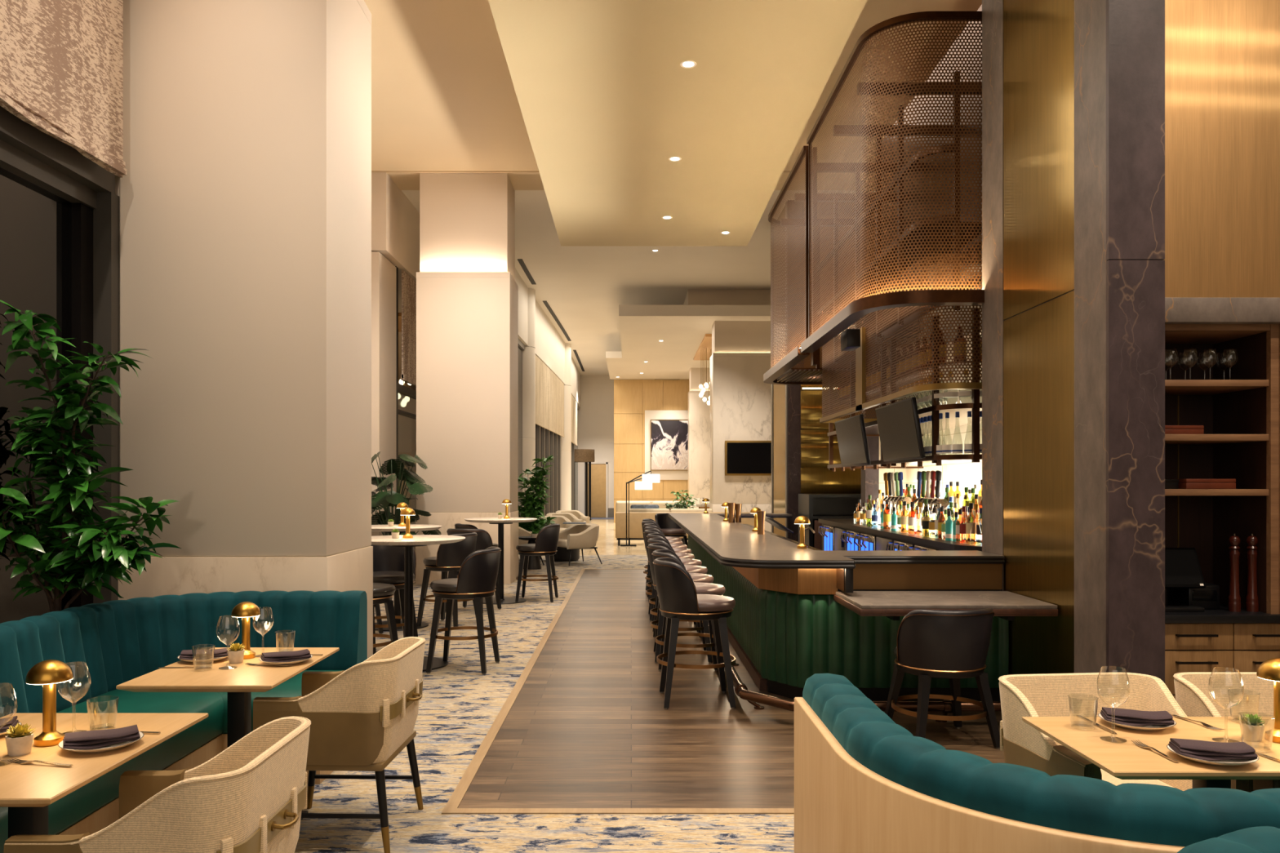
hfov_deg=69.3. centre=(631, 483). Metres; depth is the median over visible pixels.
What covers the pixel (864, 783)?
banquette
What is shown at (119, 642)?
banquette
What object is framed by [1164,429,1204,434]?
tray
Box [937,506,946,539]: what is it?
liquor bottle
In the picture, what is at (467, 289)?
column
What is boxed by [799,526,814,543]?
tap
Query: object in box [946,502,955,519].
liquor bottle
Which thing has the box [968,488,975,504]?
liquor bottle
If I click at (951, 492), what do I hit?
liquor bottle
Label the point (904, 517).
liquor bottle
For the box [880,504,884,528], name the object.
liquor bottle
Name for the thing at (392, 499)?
monstera
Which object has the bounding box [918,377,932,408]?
bottle
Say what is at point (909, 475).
wall
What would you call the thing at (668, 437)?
painting
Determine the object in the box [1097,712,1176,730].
plate
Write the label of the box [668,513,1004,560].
countertop
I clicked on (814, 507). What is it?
cabinet
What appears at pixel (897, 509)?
liquor bottle
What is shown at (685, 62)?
recessed light
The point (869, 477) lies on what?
trim
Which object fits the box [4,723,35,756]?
potted succulent
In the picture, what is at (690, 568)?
bar stool
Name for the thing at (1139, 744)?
fork
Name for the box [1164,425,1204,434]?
wooden box
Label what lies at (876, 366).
bottle
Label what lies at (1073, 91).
column
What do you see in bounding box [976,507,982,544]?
liquor bottle
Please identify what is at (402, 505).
table lamp
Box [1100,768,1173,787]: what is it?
seat cushion
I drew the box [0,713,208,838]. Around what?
dining table
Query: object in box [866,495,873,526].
liquor bottle
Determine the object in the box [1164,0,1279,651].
wall
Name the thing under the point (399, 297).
ceiling
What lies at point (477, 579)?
bar stool
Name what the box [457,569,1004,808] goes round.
floor
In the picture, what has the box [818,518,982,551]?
countertop
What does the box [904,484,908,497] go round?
liquor bottle
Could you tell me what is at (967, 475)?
wall
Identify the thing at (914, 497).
liquor bottle
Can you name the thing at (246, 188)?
column
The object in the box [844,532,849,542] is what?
tap
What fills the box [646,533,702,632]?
bar stool
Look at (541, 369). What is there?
blind
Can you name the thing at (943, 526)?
liquor bottle
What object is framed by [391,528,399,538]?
potted succulent
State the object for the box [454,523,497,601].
bar stool
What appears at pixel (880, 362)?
bottle
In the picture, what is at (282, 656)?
napkin
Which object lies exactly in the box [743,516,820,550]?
counter
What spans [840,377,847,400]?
bottle
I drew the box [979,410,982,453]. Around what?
bottle
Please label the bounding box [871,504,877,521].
liquor bottle
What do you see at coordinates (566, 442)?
column
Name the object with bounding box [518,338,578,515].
window
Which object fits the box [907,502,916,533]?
liquor bottle
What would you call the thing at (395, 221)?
column
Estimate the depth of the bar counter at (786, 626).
6.36 m
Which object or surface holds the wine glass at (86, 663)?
on the dining table at (27, 790)
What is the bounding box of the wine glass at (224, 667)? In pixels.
[216,615,239,670]
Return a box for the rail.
[708,629,1001,722]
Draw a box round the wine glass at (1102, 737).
[1096,666,1130,742]
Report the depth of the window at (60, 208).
5.05 m
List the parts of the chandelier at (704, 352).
canopy plate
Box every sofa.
[615,501,687,512]
[615,508,754,546]
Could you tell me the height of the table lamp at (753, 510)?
0.250 m
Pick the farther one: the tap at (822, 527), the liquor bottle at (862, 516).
the tap at (822, 527)
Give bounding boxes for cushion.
[0,670,345,852]
[557,538,595,547]
[616,502,650,511]
[627,508,669,511]
[630,504,644,508]
[644,504,658,508]
[652,502,686,508]
[670,508,712,511]
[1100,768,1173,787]
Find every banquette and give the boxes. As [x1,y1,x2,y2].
[0,590,367,852]
[794,673,1279,852]
[1177,826,1279,852]
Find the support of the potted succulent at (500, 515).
on the table at (500, 522)
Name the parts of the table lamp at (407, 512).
stem, lamp shade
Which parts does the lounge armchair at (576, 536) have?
leg, seat frame, leg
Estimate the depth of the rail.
5.69 m
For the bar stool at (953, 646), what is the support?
on the floor
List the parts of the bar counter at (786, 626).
baseboard, post, bronze panel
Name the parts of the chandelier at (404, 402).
canopy plate, glass bulb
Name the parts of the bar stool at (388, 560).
backrest, seat, leg, seat frame, leg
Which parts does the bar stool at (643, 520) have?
backrest, seat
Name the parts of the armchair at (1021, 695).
arm panel, arm panel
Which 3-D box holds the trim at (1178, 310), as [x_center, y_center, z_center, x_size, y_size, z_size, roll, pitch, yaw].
[6.030,-0.943,5.290,6.340,0.135,0.520,0,0,0]
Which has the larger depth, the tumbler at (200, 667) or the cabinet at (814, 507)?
the cabinet at (814, 507)
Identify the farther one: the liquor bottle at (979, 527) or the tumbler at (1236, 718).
the liquor bottle at (979, 527)
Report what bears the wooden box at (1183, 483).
on the shelving at (1237, 406)
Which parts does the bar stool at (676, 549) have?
backrest, seat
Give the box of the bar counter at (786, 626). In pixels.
[668,513,1008,701]
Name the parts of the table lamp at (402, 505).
stem, lamp shade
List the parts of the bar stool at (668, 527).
backrest, seat, seat frame, leg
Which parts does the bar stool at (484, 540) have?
leg, leg, backrest, leg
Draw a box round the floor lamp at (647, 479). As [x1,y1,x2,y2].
[620,471,659,546]
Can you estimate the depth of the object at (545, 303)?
26.30 m
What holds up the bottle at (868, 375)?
on the display shelf at (948, 363)
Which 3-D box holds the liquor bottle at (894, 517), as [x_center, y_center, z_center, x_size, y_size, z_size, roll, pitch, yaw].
[2.753,0.376,9.685,0.062,0.249,0.061,0,0,43]
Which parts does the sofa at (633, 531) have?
rail, frame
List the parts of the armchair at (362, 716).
leg, arm panel, seat frame, leg, leg, handle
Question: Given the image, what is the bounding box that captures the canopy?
[763,4,984,422]
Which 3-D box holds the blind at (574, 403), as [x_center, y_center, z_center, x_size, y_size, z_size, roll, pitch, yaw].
[-2.202,-2.385,34.750,0.044,1.750,5.500,0,0,0]
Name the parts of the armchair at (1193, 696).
arm panel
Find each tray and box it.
[518,536,536,540]
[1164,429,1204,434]
[1178,482,1235,488]
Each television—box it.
[724,440,771,475]
[835,413,871,466]
[875,396,925,462]
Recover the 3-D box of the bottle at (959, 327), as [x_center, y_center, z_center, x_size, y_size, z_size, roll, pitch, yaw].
[2.605,-1.100,7.330,0.102,0.280,0.102,0,0,0]
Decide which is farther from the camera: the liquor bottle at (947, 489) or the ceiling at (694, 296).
the ceiling at (694, 296)
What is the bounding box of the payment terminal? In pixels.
[1164,547,1205,612]
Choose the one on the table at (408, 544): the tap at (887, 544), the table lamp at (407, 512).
the table lamp at (407, 512)
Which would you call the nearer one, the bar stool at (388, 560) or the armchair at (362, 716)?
the armchair at (362, 716)
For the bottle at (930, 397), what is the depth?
7.51 m
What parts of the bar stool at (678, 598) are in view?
leg, leg, backrest, seat frame, seat, leg, leg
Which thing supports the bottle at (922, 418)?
on the shelf at (936, 424)
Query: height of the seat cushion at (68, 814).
0.202 m
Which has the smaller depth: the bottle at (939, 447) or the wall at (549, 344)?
the bottle at (939, 447)
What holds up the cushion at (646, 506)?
on the sofa at (633, 531)
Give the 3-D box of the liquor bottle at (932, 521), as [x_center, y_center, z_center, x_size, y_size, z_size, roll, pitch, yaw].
[2.885,0.357,8.802,0.082,0.285,0.081,0,0,0]
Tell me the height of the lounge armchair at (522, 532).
0.744 m
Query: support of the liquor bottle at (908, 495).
on the bar
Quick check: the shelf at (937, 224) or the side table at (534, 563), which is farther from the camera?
the side table at (534, 563)
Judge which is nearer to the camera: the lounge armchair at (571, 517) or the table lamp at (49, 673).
the table lamp at (49, 673)
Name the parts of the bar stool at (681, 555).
leg, leg, backrest, seat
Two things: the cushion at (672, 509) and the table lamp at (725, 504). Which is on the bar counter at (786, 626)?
the table lamp at (725, 504)
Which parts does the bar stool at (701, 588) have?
leg, leg, backrest, seat, leg, leg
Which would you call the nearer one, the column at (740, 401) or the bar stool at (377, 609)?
the bar stool at (377, 609)
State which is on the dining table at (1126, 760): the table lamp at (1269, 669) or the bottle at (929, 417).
the table lamp at (1269, 669)
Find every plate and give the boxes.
[0,722,22,735]
[57,731,144,752]
[177,655,228,662]
[258,654,312,665]
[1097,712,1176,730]
[1166,744,1258,765]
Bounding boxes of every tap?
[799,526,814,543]
[820,526,826,537]
[823,527,829,537]
[840,531,846,542]
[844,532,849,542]
[847,533,853,544]
[853,533,860,546]
[857,534,864,546]
[862,536,868,548]
[885,541,893,550]
[891,542,898,550]
[897,543,904,550]
[913,470,948,535]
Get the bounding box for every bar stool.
[370,545,417,638]
[373,582,398,654]
[373,604,382,634]
[416,532,477,626]
[426,546,501,675]
[445,528,501,613]
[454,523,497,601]
[515,523,560,603]
[641,520,683,595]
[642,519,681,584]
[643,523,687,602]
[643,529,694,621]
[644,526,691,587]
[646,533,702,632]
[647,537,707,643]
[647,542,713,662]
[651,549,725,681]
[653,557,735,709]
[654,513,688,548]
[884,607,999,749]
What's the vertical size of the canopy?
3.385 m
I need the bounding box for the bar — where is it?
[817,496,982,551]
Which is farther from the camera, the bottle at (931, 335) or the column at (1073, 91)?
the bottle at (931, 335)
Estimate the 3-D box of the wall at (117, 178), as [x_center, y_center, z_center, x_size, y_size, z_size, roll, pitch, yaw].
[-3.315,-1.575,1.715,0.570,6.150,9.430,0,0,0]
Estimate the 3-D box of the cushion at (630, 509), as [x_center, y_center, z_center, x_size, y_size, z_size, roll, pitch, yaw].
[0.425,0.850,22.415,1.010,0.460,0.210,0,0,0]
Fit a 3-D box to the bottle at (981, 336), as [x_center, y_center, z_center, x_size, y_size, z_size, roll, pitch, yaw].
[2.799,-1.100,7.319,0.102,0.280,0.102,0,0,0]
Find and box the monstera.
[371,451,441,545]
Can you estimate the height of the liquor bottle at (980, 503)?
0.333 m
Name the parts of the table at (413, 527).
post, mounting plate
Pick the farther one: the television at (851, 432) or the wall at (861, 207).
the wall at (861, 207)
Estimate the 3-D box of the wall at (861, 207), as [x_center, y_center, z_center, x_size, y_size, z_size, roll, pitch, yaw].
[3.650,-1.575,15.325,1.900,6.150,0.150,0,0,0]
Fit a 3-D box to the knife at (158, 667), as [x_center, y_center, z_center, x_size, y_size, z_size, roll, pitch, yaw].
[-1.885,0.777,3.899,0.220,0.005,0.016,0,0,0]
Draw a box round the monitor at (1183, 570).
[1164,547,1205,588]
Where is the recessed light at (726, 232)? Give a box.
[720,231,730,234]
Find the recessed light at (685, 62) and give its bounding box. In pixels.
[680,60,696,68]
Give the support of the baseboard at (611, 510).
attached to the wall at (596, 411)
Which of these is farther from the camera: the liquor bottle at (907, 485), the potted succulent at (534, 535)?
the potted succulent at (534, 535)
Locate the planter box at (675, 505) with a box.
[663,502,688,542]
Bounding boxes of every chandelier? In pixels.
[398,312,411,407]
[693,333,711,405]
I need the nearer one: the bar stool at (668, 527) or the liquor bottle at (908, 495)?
the liquor bottle at (908, 495)
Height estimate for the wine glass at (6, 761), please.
0.218 m
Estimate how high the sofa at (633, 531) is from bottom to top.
0.880 m
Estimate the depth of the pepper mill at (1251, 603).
5.18 m
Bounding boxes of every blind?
[0,0,126,177]
[400,270,416,386]
[535,355,548,429]
[547,368,564,437]
[571,394,577,445]
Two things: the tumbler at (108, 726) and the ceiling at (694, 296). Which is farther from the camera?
the ceiling at (694, 296)
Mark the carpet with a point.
(459, 704)
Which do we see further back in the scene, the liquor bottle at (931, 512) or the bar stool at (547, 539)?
the bar stool at (547, 539)
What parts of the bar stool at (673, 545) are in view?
backrest, seat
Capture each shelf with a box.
[822,221,982,340]
[827,308,982,471]
[835,360,982,404]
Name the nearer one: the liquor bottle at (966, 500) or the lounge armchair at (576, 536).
the liquor bottle at (966, 500)
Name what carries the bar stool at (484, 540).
on the carpet
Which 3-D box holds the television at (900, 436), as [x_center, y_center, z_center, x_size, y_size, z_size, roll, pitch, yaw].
[2.350,-0.448,8.020,0.181,0.497,1.120,0,0,0]
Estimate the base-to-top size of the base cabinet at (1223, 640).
0.780 m
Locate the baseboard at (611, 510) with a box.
[608,507,613,517]
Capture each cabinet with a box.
[798,493,861,550]
[1164,603,1279,699]
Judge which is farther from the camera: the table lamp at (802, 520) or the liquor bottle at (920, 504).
the liquor bottle at (920, 504)
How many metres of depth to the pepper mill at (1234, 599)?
5.18 m
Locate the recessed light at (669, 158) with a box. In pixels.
[668,156,681,161]
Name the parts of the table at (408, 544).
mounting plate, post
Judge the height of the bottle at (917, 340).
0.280 m
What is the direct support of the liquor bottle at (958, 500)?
on the bar
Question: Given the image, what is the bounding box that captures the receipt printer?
[1168,582,1219,609]
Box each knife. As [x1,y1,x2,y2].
[140,731,160,734]
[158,666,195,668]
[1076,715,1117,734]
[1255,751,1279,762]
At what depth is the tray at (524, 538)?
16.01 m
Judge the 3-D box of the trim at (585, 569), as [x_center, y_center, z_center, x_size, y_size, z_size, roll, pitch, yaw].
[1.100,1.527,16.070,3.800,0.066,0.060,0,0,0]
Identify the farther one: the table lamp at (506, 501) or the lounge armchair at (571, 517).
the lounge armchair at (571, 517)
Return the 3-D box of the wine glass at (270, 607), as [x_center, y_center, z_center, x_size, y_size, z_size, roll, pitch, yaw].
[-1.660,0.671,4.170,0.093,0.218,0.093,0,0,0]
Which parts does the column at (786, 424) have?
corner trim, brass panel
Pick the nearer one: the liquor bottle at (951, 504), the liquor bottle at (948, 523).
the liquor bottle at (948, 523)
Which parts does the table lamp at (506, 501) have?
stem, lamp shade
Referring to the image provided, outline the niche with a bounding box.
[800,385,861,493]
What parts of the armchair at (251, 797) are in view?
arm panel, handle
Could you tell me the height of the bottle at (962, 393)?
0.275 m
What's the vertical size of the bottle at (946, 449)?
0.345 m
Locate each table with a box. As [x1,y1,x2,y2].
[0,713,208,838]
[115,647,339,821]
[371,524,442,631]
[371,534,465,671]
[464,517,537,604]
[518,536,541,569]
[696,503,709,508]
[833,591,1057,620]
[1022,716,1279,788]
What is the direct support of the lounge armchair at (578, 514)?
on the carpet
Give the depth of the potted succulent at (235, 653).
4.00 m
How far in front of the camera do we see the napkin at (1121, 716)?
2.94 m
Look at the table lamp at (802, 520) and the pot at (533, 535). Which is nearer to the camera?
the table lamp at (802, 520)
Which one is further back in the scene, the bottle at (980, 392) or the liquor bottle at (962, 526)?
the liquor bottle at (962, 526)
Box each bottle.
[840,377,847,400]
[844,374,849,399]
[853,503,858,524]
[856,499,862,524]
[859,502,866,524]
[866,364,873,390]
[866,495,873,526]
[871,361,878,387]
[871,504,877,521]
[873,497,879,519]
[875,361,880,386]
[880,492,885,515]
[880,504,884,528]
[883,499,890,529]
[891,506,897,530]
[895,495,901,515]
[896,350,900,378]
[897,504,902,530]
[900,501,908,533]
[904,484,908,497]
[906,486,911,512]
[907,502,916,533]
[911,340,919,371]
[911,488,917,511]
[915,379,928,406]
[915,502,922,535]
[915,506,920,533]
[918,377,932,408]
[919,337,927,369]
[920,417,927,444]
[921,498,930,536]
[921,506,931,537]
[923,376,932,407]
[924,415,932,454]
[924,416,930,455]
[925,334,932,366]
[928,395,942,406]
[928,414,932,454]
[928,493,933,514]
[928,507,937,537]
[929,505,936,534]
[933,372,947,403]
[934,503,941,538]
[936,413,946,454]
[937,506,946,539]
[938,330,946,362]
[941,509,946,532]
[942,371,958,399]
[942,412,952,453]
[943,487,951,519]
[945,511,952,541]
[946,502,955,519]
[948,481,954,510]
[951,411,962,453]
[951,502,957,522]
[952,511,958,542]
[953,326,966,360]
[953,481,961,512]
[955,509,964,542]
[958,369,972,401]
[959,506,966,543]
[961,487,969,517]
[961,506,968,541]
[964,411,972,453]
[965,502,976,544]
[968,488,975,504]
[970,368,982,399]
[970,503,982,545]
[973,493,979,524]
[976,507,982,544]
[977,480,982,504]
[978,490,982,524]
[979,336,982,360]
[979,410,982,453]
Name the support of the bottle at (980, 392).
on the shelf at (936, 424)
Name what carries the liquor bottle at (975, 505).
on the bar
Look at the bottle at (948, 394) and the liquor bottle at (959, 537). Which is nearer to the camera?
the bottle at (948, 394)
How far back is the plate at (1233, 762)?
2.55 m
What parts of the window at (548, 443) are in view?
frame, frame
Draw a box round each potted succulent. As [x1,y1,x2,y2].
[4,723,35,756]
[226,643,244,663]
[387,519,394,526]
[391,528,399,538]
[497,512,502,519]
[530,530,537,537]
[1238,712,1265,742]
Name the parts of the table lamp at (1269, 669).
lamp shade, stem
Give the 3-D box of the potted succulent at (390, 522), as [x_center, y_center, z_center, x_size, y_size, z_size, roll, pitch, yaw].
[-2.498,0.413,9.621,0.068,0.079,0.073,0,0,-19]
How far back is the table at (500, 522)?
11.71 m
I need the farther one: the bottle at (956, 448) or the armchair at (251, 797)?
the bottle at (956, 448)
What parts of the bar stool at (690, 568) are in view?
leg, backrest, seat, leg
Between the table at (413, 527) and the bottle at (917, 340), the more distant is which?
the table at (413, 527)
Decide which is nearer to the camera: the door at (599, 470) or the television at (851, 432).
the television at (851, 432)
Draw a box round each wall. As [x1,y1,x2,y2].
[115,174,119,515]
[398,385,411,524]
[411,384,416,551]
[515,267,580,407]
[577,375,613,515]
[613,379,688,522]
[804,201,906,493]
[879,348,946,511]
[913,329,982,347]
[946,333,982,498]
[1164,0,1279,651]
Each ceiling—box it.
[364,0,982,375]
[398,295,408,385]
[488,0,866,245]
[605,305,770,379]
[683,288,770,305]
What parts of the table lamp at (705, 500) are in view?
stem, lamp shade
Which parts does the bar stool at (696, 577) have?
leg, leg, backrest, seat, leg, leg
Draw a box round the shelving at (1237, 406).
[1164,324,1279,613]
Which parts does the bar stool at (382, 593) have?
leg, seat frame, seat, leg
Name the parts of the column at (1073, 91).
brass panel, brass panel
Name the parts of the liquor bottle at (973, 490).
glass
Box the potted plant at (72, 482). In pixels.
[0,299,181,612]
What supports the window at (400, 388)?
in the wall at (413, 401)
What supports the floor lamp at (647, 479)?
on the carpet
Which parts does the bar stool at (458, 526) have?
backrest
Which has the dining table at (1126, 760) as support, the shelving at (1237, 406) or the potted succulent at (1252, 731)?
the potted succulent at (1252, 731)
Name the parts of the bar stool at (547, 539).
leg, leg, seat, seat frame, backrest, leg, leg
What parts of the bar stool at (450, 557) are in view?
leg, seat, seat frame, leg, leg, backrest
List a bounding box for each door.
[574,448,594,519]
[587,462,608,517]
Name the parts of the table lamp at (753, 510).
stem, lamp shade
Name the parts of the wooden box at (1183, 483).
lid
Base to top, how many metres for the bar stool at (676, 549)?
0.976 m
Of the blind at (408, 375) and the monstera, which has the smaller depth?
the monstera
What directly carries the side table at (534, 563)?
on the carpet
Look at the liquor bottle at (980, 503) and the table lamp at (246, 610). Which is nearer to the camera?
the table lamp at (246, 610)
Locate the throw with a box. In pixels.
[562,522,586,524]
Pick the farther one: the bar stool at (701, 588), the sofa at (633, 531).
the sofa at (633, 531)
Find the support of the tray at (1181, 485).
on the wooden box at (1183, 483)
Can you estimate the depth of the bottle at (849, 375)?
10.58 m
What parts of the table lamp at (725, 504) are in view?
lamp shade, stem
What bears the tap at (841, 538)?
on the bar
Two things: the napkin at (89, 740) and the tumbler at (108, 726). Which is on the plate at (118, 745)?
the napkin at (89, 740)
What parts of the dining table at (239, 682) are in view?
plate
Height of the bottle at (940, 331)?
0.280 m
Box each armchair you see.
[4,715,311,852]
[253,636,425,852]
[518,526,544,564]
[539,515,573,531]
[546,512,583,522]
[553,523,602,566]
[555,510,590,523]
[998,672,1253,792]
[1173,672,1279,791]
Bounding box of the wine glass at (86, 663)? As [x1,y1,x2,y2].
[56,662,91,734]
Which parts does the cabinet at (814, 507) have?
door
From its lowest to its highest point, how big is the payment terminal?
0.351 m
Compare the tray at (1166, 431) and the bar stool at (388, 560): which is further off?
the bar stool at (388, 560)
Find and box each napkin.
[0,715,19,732]
[62,724,140,750]
[178,647,228,660]
[260,648,311,662]
[1100,706,1174,726]
[1168,737,1257,760]
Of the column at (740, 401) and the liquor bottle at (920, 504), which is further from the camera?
the column at (740, 401)
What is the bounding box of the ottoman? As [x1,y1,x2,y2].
[553,548,579,561]
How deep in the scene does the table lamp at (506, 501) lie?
11.76 m
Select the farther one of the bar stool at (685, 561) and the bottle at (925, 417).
the bar stool at (685, 561)
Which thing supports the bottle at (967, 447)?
on the shelf at (936, 424)
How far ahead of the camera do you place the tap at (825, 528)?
12.34 m
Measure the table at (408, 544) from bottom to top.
1.048 m
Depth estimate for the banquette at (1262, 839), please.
1.70 m
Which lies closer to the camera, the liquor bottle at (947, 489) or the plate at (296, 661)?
the plate at (296, 661)
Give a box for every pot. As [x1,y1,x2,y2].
[4,732,33,756]
[227,648,244,663]
[387,521,394,526]
[391,532,399,538]
[530,533,537,537]
[1239,720,1264,742]
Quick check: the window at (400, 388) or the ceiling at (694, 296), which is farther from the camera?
the ceiling at (694, 296)
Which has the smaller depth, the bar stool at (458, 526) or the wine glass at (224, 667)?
the wine glass at (224, 667)
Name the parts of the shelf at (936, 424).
post, post, post, post, post, post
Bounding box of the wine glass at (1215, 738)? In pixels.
[1208,667,1244,742]
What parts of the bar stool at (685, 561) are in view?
leg, leg, backrest, seat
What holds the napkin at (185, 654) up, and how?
on the plate at (217, 659)
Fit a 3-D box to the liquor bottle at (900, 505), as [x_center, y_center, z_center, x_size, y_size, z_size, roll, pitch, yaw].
[2.774,0.360,9.521,0.073,0.280,0.072,0,0,22]
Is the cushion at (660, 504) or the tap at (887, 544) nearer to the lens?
the tap at (887, 544)
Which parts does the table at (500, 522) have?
post, mounting plate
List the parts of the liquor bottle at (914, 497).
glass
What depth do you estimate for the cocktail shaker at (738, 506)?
11.71 m
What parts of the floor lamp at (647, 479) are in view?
arm, lamp shade, lamp shade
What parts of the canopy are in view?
post, post, post, post, curved rail, curved rail, curved rail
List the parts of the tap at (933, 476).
spout, tap handle, spout, tap handle, spout, tap handle, tap handle, spout, tap handle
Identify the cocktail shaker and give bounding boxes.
[728,502,735,522]
[735,503,742,522]
[756,511,765,534]
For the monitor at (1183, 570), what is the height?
0.222 m
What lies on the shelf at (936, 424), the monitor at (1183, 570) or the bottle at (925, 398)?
the bottle at (925, 398)
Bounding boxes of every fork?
[7,758,73,767]
[244,662,290,666]
[1131,740,1179,762]
[1171,715,1225,729]
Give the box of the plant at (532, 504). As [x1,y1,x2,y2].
[518,454,556,559]
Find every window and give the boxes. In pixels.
[0,105,119,623]
[395,266,416,492]
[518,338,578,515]
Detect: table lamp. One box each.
[25,659,72,746]
[231,601,260,659]
[396,502,408,526]
[400,507,415,538]
[502,498,511,518]
[702,497,709,513]
[721,502,728,521]
[750,507,761,531]
[794,515,809,548]
[1256,657,1279,743]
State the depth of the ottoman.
17.60 m
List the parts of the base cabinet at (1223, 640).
handle, handle, drawer, drawer, drawer, drawer, handle, handle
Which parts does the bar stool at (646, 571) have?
leg, backrest, seat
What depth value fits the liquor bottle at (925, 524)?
8.57 m
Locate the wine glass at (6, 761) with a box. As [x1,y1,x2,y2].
[0,683,17,766]
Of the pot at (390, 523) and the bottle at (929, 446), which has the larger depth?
the pot at (390, 523)
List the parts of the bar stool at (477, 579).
leg, seat, leg, seat frame, backrest, leg, leg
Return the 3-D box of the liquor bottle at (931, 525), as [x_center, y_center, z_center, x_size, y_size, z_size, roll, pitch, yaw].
[2.774,0.363,8.465,0.098,0.273,0.099,0,0,25]
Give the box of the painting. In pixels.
[650,419,688,470]
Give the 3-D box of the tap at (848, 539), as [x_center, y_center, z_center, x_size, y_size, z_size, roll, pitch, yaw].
[2.605,0.658,10.990,0.070,0.138,0.024,0,0,0]
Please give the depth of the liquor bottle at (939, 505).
8.33 m
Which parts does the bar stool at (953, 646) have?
leg, seat, leg, seat frame, backrest, leg, leg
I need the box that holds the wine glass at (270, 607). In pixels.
[252,607,274,657]
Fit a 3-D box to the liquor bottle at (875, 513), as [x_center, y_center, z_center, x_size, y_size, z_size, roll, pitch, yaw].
[2.856,0.338,10.763,0.077,0.324,0.076,0,0,2]
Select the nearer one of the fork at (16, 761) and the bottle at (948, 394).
the fork at (16, 761)
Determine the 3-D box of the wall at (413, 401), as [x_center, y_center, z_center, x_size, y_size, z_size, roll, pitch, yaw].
[-3.900,-1.575,18.125,0.400,6.150,1.750,0,0,0]
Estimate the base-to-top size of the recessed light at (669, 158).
0.010 m
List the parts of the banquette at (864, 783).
oak panel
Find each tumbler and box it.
[86,695,119,730]
[191,644,214,671]
[275,630,295,652]
[1067,693,1098,728]
[1227,688,1260,722]
[1238,711,1275,751]
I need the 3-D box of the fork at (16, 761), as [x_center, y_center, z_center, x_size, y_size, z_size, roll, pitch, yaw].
[-1.635,0.774,2.561,0.200,0.009,0.025,0,0,13]
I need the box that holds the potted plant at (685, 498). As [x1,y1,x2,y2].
[670,490,697,508]
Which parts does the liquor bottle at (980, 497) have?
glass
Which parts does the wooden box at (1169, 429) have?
lid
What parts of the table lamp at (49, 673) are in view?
lamp shade, stem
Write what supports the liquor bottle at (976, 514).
on the bar
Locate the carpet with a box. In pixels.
[294,517,794,852]
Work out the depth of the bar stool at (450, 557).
9.59 m
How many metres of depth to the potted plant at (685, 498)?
27.01 m
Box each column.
[118,0,373,658]
[371,170,419,536]
[415,173,518,583]
[522,288,535,516]
[560,342,571,510]
[688,368,710,508]
[709,320,771,532]
[771,200,804,542]
[982,0,1164,683]
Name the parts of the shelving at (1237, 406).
panel, shelf, shelf, shelf, head panel, panel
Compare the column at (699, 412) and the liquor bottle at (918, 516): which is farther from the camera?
the column at (699, 412)
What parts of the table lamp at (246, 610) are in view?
stem, lamp shade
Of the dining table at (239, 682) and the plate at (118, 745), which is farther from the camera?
the dining table at (239, 682)
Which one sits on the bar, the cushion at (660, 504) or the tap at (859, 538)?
the tap at (859, 538)
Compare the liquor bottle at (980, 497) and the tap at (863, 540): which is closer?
the liquor bottle at (980, 497)
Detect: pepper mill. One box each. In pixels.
[1227,533,1240,612]
[1245,533,1258,612]
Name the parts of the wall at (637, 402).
picture panel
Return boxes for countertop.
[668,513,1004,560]
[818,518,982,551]
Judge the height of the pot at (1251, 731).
0.050 m
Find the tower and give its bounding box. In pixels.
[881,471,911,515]
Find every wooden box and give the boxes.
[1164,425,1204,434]
[1178,479,1235,488]
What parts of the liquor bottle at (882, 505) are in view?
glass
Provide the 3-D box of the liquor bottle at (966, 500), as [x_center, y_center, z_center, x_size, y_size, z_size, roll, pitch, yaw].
[3.055,0.219,8.437,0.078,0.362,0.077,0,0,9]
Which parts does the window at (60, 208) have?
glass, frame, frame, frame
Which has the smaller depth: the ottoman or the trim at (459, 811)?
the trim at (459, 811)
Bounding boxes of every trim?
[441,568,585,814]
[454,808,794,814]
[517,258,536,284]
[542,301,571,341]
[573,350,584,371]
[585,568,647,569]
[861,346,879,523]
[1164,297,1279,324]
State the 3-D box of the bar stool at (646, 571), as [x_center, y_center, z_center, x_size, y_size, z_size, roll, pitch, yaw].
[0.422,1.012,12.656,0.571,0.976,0.563,0,0,6]
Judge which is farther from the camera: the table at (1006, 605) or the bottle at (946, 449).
the bottle at (946, 449)
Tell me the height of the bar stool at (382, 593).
0.976 m
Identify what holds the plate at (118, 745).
on the dining table at (27, 790)
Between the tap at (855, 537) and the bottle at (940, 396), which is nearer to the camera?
the bottle at (940, 396)
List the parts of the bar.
cabinet door, handle, cabinet door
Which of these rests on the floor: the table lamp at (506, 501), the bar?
the bar
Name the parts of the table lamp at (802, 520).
lamp shade, stem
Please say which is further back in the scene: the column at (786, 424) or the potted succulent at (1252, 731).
the column at (786, 424)
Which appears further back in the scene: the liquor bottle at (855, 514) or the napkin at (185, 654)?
the liquor bottle at (855, 514)

